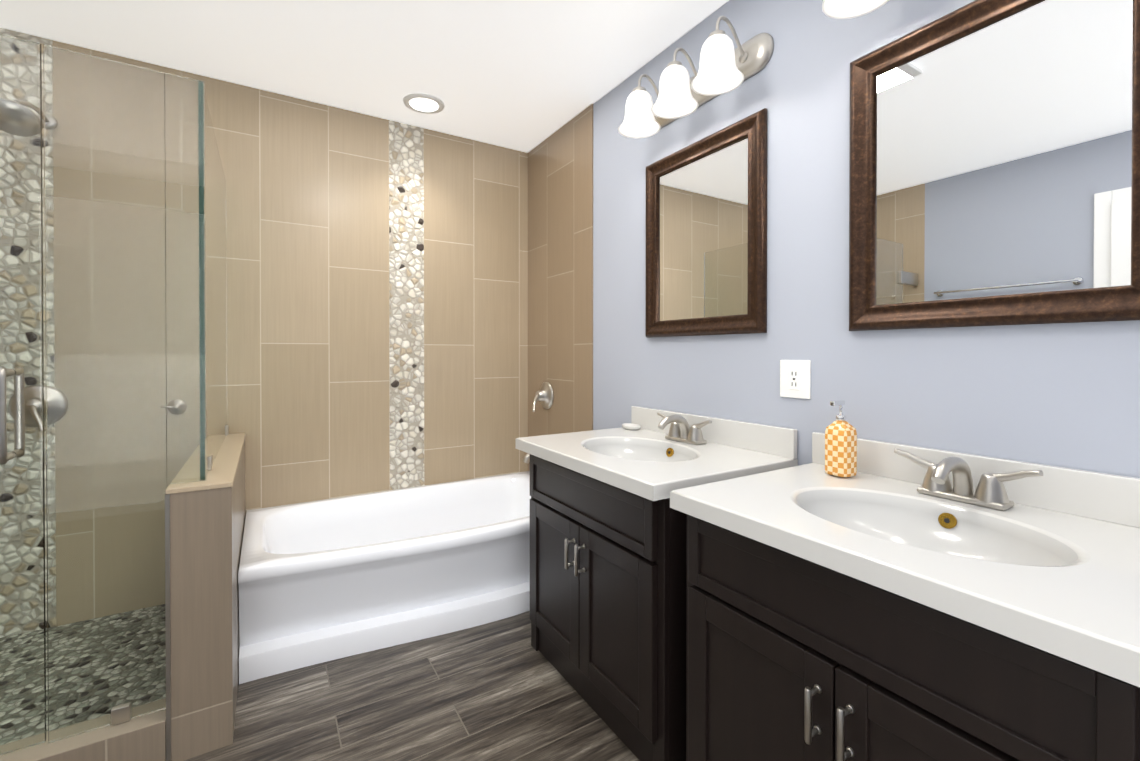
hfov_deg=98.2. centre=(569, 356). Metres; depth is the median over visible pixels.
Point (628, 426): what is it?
soap dish
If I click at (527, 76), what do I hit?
ceiling
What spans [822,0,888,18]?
sconce
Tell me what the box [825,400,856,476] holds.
soap dispenser
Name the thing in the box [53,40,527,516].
wall
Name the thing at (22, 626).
shower door
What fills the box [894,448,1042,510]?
faucet
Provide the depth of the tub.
2.04 m
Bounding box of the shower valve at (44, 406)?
[44,385,45,429]
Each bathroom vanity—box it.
[516,406,797,760]
[670,432,1139,760]
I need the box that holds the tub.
[238,471,530,683]
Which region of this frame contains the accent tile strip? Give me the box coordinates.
[389,120,423,489]
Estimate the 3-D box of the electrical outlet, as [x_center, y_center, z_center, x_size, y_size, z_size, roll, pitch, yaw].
[0.712,0.071,1.564,0.008,0.120,0.104,0,0,-32]
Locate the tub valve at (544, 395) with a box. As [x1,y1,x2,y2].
[533,382,552,411]
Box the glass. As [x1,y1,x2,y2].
[43,44,228,742]
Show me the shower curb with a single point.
(142, 738)
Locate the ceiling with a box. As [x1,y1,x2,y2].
[0,0,727,152]
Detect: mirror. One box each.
[645,108,766,337]
[849,0,1139,330]
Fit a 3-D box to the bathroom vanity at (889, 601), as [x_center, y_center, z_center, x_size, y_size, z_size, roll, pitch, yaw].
[0.707,0.688,1.010,0.597,0.934,0.815,0,0,-32]
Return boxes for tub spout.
[522,453,529,462]
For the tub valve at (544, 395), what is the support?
attached to the tiled wall at (560, 260)
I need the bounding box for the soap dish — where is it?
[622,423,640,429]
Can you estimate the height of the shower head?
0.188 m
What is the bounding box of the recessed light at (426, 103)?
[403,93,444,113]
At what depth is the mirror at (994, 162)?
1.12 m
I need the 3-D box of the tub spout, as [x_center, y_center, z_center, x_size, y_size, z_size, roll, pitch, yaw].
[-0.207,0.588,2.904,0.159,0.074,0.064,0,0,-32]
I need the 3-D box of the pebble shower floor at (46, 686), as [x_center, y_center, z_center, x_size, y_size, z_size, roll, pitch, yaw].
[-1.921,1.131,1.596,1.128,0.040,0.937,0,0,-32]
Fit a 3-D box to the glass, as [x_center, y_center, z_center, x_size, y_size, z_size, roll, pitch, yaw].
[-1.492,0.099,1.809,0.341,1.839,1.008,0,0,-32]
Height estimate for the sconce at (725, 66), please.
0.227 m
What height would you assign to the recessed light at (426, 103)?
0.012 m
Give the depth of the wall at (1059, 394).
1.50 m
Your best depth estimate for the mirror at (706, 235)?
1.85 m
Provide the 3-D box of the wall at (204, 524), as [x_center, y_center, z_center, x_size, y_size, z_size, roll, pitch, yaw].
[-1.343,0.759,1.875,0.157,0.780,1.064,0,0,-32]
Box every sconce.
[618,16,773,137]
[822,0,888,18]
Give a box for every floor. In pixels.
[46,628,47,730]
[184,611,639,760]
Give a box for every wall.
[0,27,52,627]
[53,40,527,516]
[165,433,245,760]
[528,103,592,470]
[593,0,1139,477]
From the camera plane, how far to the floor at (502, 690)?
1.61 m
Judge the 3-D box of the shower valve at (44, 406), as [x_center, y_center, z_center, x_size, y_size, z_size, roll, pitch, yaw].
[-2.118,0.203,1.948,0.170,0.177,0.114,0,0,-32]
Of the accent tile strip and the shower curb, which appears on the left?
the shower curb
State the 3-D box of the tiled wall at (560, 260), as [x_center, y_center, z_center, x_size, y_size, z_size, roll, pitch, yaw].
[-0.075,-0.077,2.845,0.008,2.440,0.730,0,0,-32]
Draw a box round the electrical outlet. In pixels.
[780,360,810,398]
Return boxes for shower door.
[0,34,45,754]
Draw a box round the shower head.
[42,111,43,128]
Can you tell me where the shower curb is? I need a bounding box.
[0,709,165,760]
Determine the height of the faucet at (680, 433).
0.104 m
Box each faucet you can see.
[657,412,711,444]
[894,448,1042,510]
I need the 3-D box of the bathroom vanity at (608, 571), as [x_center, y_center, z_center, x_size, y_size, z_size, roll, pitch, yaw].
[0.253,0.683,1.749,0.597,0.934,0.810,0,0,-32]

